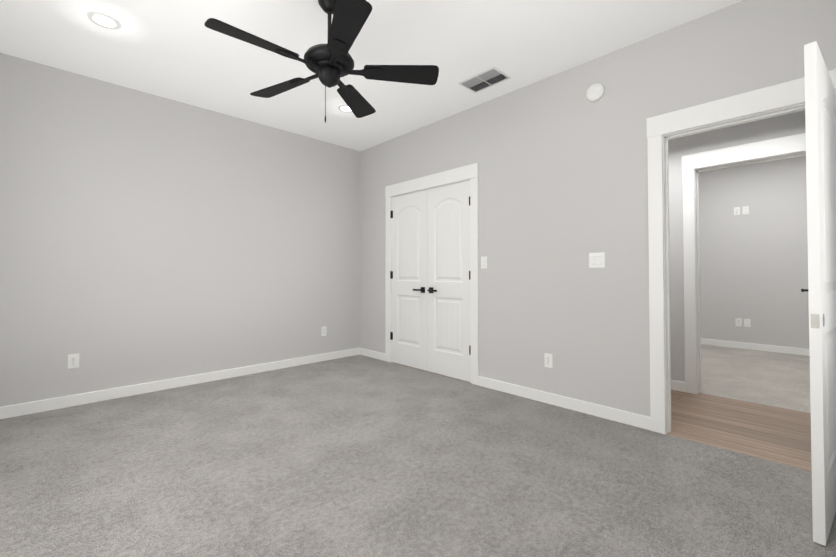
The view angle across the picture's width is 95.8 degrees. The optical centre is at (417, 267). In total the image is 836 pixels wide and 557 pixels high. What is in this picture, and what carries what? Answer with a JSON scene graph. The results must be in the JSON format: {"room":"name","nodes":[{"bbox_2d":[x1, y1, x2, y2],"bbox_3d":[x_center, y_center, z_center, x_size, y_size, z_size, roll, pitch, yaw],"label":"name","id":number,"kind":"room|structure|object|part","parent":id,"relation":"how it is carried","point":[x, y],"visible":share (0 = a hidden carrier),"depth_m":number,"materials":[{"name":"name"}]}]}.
{"room":"empty bedroom","nodes":[
{"label":"empty bedroom","id":0,"kind":"room"},
{"bbox_2d":[0,53,360,406],"bbox_3d":[-2.118,-0.222,3.855,3.860,2.730,0.115,1,-1,-44],"label":"wall","id":1,"kind":"structure","parent":0,"point":[145,237],"depth_m":3.48,"materials":[{"name":"grey paint"}]},
{"bbox_2d":[68,353,78,368],"bbox_3d":[-2.809,0.764,3.079,0.070,0.115,0.009,1,-1,-44],"label":"electrical outlet","id":2,"kind":"object","parent":1,"relation":"attached to","point":[73,360],"visible":1,"depth_m":3.08,"materials":[{"name":"white plastic"}]},
{"bbox_2d":[0,348,359,418],"bbox_3d":[-2.060,1.097,3.795,3.600,0.090,0.017,1,-1,-44],"label":"baseboard","id":3,"kind":"structure","parent":1,"relation":"attached to","point":[27,408],"depth_m":3.45,"materials":[{"name":"white wood"}]},
{"bbox_2d":[321,326,325,335],"bbox_3d":[-1.165,0.792,4.676,0.070,0.115,0.009,1,-1,-44],"label":"electrical outlet","id":4,"kind":"object","parent":1,"relation":"attached to","point":[323,331],"visible":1,"depth_m":4.67,"materials":[{"name":"white plastic"}]},
{"bbox_2d":[0,0,741,150],"bbox_3d":[1.508,-1.650,3.139,8.030,0.100,6.230,1,-1,-44],"label":"ceiling","id":5,"kind":"structure","parent":0,"point":[177,50],"depth_m":2.75,"materials":[{"name":"white paint"}]},
{"bbox_2d":[87,11,120,29],"bbox_3d":[-2.048,-1.608,2.465,0.174,0.008,0.174,1,-1,-44],"label":"recessed light","id":6,"kind":"object","parent":5,"relation":"in","point":[103,20],"visible":1,"depth_m":2.46,"materials":[{"name":"white"}]},
{"bbox_2d":[204,0,438,122],"bbox_3d":[-0.561,-1.224,2.227,1.231,0.782,1.271,1,-1,-44],"label":"fan","id":7,"kind":"object","parent":5,"relation":"hanging from","point":[330,63],"visible":1,"depth_m":2.19,"materials":[{"name":"black metal"}]},
{"bbox_3d":[-0.534,-0.984,2.188,0.020,0.300,0.017,1,-1,-44],"label":"pull chain","id":8,"kind":"part","parent":7,"relation":"part of","materials":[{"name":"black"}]},
{"bbox_2d":[338,105,351,112],"bbox_3d":[-0.714,-1.585,3.775,0.174,0.008,0.174,1,-1,-44],"label":"recessed light","id":9,"kind":"object","parent":5,"relation":"in","point":[344,108],"visible":0.62,"depth_m":3.77,"materials":[{"name":"white"}]},
{"bbox_2d":[458,67,510,92],"bbox_3d":[0.566,-1.593,3.226,0.245,0.011,0.370,1,-1,-44],"label":"ceiling vent","id":10,"kind":"object","parent":5,"relation":"in","point":[486,79],"visible":1,"depth_m":3.21,"materials":[{"name":"white metal"}]},
{"bbox_2d":[0,355,835,556],"bbox_3d":[-0.561,1.143,2.147,3.745,0.060,4.700,1,-1,-44],"label":"floor","id":11,"kind":"structure","parent":0,"point":[358,456],"depth_m":1.98,"materials":[{"name":"grey carpet"}]},
{"bbox_2d":[360,0,835,416],"bbox_3d":[1.356,-0.238,2.967,0.115,2.730,6.000,1,-1,-44],"label":"wall","id":12,"kind":"structure","parent":0,"point":[560,158],"depth_m":2.98,"materials":[{"name":"grey paint"}]},
{"bbox_2d":[360,348,384,360],"bbox_3d":[-0.577,1.115,4.841,0.014,0.090,0.524,1,-1,-44],"label":"baseboard","id":13,"kind":"structure","parent":12,"relation":"attached to","point":[369,353],"depth_m":4.84,"materials":[{"name":"white wood"}]},
{"bbox_2d":[392,190,426,370],"bbox_3d":[-0.098,0.143,4.404,0.035,2.005,0.606,1,-1,-44],"label":"closet door","id":14,"kind":"structure","parent":12,"relation":"in","point":[409,270],"depth_m":4.38,"materials":[{"name":"white wood"}]},
{"bbox_2d":[390,211,424,339],"bbox_3d":[-0.136,0.087,4.398,0.061,1.577,0.586,1,-1,-41],"label":"hardware piece","id":15,"kind":"object","parent":14,"relation":"attached to","point":[422,289],"visible":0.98,"depth_m":4.59,"materials":[{"name":"black metal"}]},
{"bbox_2d":[385,163,478,384],"bbox_3d":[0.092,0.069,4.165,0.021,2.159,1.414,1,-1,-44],"label":"trim","id":16,"kind":"structure","parent":12,"relation":"attached to","point":[470,172],"depth_m":3.79,"materials":[{"name":"white wood"}]},
{"bbox_2d":[427,180,470,381],"bbox_3d":[0.327,0.135,3.966,0.035,2.005,0.606,1,-1,-44],"label":"closet door","id":17,"kind":"structure","parent":12,"relation":"in","point":[448,280],"depth_m":3.94,"materials":[{"name":"white wood"}]},
{"bbox_2d":[427,197,470,354],"bbox_3d":[0.319,0.079,3.930,0.586,1.577,0.061,-1,-1,43],"label":"hardware piece","id":18,"kind":"object","parent":17,"relation":"attached to","point":[430,290],"visible":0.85,"depth_m":3.88,"materials":[{"name":"black metal"}]},
{"bbox_2d":[481,256,486,268],"bbox_3d":[0.631,-0.046,3.618,0.013,0.115,0.070,1,-1,-44],"label":"light switch","id":19,"kind":"object","parent":12,"relation":"attached to","point":[483,262],"visible":1,"depth_m":3.61,"materials":[{"name":"white plastic"}]},
{"bbox_2d":[544,353,552,367],"bbox_3d":[1.085,0.776,3.140,0.008,0.115,0.070,1,-1,-44],"label":"outlet","id":20,"kind":"object","parent":12,"relation":"attached to","point":[549,364],"visible":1,"depth_m":3.13,"materials":[{"name":"white plastic"}]},
{"bbox_2d":[478,376,649,429],"bbox_3d":[1.093,1.085,3.122,0.014,0.090,1.459,1,-1,-44],"label":"baseboard","id":21,"kind":"structure","parent":12,"relation":"attached to","point":[589,408],"depth_m":2.99,"materials":[{"name":"white wood"}]},
{"bbox_2d":[586,83,604,101],"bbox_3d":[1.349,-1.340,2.882,0.040,0.132,0.132,1,-1,-44],"label":"smoke detector","id":22,"kind":"object","parent":12,"relation":"attached to","point":[594,92],"visible":1,"depth_m":2.87,"materials":[{"name":"white plastic"}]},
{"bbox_2d":[589,252,604,267],"bbox_3d":[1.358,-0.054,2.869,0.013,0.115,0.116,1,-1,-44],"label":"light switch","id":23,"kind":"object","parent":12,"relation":"attached to","point":[596,260],"visible":1,"depth_m":2.87,"materials":[{"name":"white plastic"}]},
{"bbox_2d":[646,69,835,433],"bbox_3d":[1.990,0.037,2.309,0.157,2.159,0.990,1,-1,-44],"label":"door frame","id":24,"kind":"structure","parent":12,"relation":"attached to","point":[778,96],"depth_m":2.55,"materials":[{"name":"white wood"}]},
{"bbox_2d":[804,41,835,545],"bbox_3d":[1.902,0.097,1.754,0.788,2.005,0.035,1,-1,-38],"label":"entry door","id":25,"kind":"structure","parent":12,"relation":"in","point":[820,109],"depth_m":1.53,"materials":[{"name":"white wood"}]},
{"bbox_2d":[811,314,819,327],"bbox_3d":[1.588,0.215,1.510,0.006,0.056,0.025,1,-1,-38],"label":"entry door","id":26,"kind":"structure","parent":25,"relation":"attached to","point":[815,320],"depth_m":1.51,"materials":[{"name":"silver metal"}]},
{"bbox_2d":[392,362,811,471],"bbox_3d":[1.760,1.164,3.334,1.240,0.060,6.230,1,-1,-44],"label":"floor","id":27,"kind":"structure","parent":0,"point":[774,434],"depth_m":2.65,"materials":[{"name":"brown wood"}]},
{"bbox_2d":[668,110,805,381],"bbox_3d":[2.899,-0.236,3.072,0.115,2.730,4.000,1,-1,-44],"label":"wall","id":28,"kind":"structure","parent":0,"point":[790,124],"depth_m":3.47,"materials":[{"name":"grey paint"}]},
{"bbox_2d":[671,380,684,391],"bbox_3d":[2.086,1.097,3.793,0.014,0.090,0.997,1,-1,-44],"label":"baseboard","id":29,"kind":"structure","parent":28,"relation":"attached to","point":[675,385],"depth_m":3.47,"materials":[{"name":"white wood"}]},
{"bbox_2d":[682,133,805,393],"bbox_3d":[2.823,0.051,3.146,0.157,2.159,0.994,1,-1,-44],"label":"door frame","id":30,"kind":"structure","parent":28,"relation":"attached to","point":[762,149],"depth_m":3.39,"materials":[{"name":"white wood"}]},
{"bbox_2d":[699,156,808,348],"bbox_3d":[5.043,-0.200,5.154,0.115,2.730,4.230,1,-1,-44],"label":"wall","id":31,"kind":"structure","parent":0,"point":[754,265],"depth_m":5.32,"materials":[{"name":"grey paint"}]},
{"bbox_2d":[734,207,739,214],"bbox_3d":[4.640,-0.819,5.492,0.009,0.115,0.070,1,-1,-44],"label":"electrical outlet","id":32,"kind":"object","parent":31,"relation":"attached to","point":[736,210],"visible":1,"depth_m":5.49,"materials":[{"name":"white plastic"}]},
{"bbox_2d":[735,318,741,325],"bbox_3d":[4.640,0.795,5.464,0.009,0.115,0.070,1,-1,-44],"label":"electrical outlet","id":33,"kind":"object","parent":31,"relation":"attached to","point":[738,321],"visible":1,"depth_m":5.46,"materials":[{"name":"white plastic"}]},
{"bbox_2d":[742,206,748,213],"bbox_3d":[4.708,-0.820,5.425,0.006,0.115,0.070,1,-1,-44],"label":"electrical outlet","id":34,"kind":"object","parent":31,"relation":"attached to","point":[745,209],"visible":1,"depth_m":5.42,"materials":[{"name":"white plastic"}]},
{"bbox_2d":[744,319,750,326],"bbox_3d":[4.708,0.794,5.397,0.006,0.115,0.070,1,-1,-44],"label":"electrical outlet","id":35,"kind":"object","parent":31,"relation":"attached to","point":[747,322],"visible":1,"depth_m":5.39,"materials":[{"name":"white plastic"}]},
{"bbox_2d":[701,338,809,355],"bbox_3d":[4.996,1.119,5.086,0.017,0.090,4.000,1,-1,-44],"label":"baseboard","id":36,"kind":"structure","parent":31,"relation":"attached to","point":[760,347],"depth_m":5.31,"materials":[{"name":"white wood"}]},
{"bbox_2d":[701,344,810,412],"bbox_3d":[3.993,1.177,4.110,3.045,0.060,4.230,1,-1,-44],"label":"floor","id":37,"kind":"structure","parent":0,"point":[779,380],"depth_m":3.96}
]}

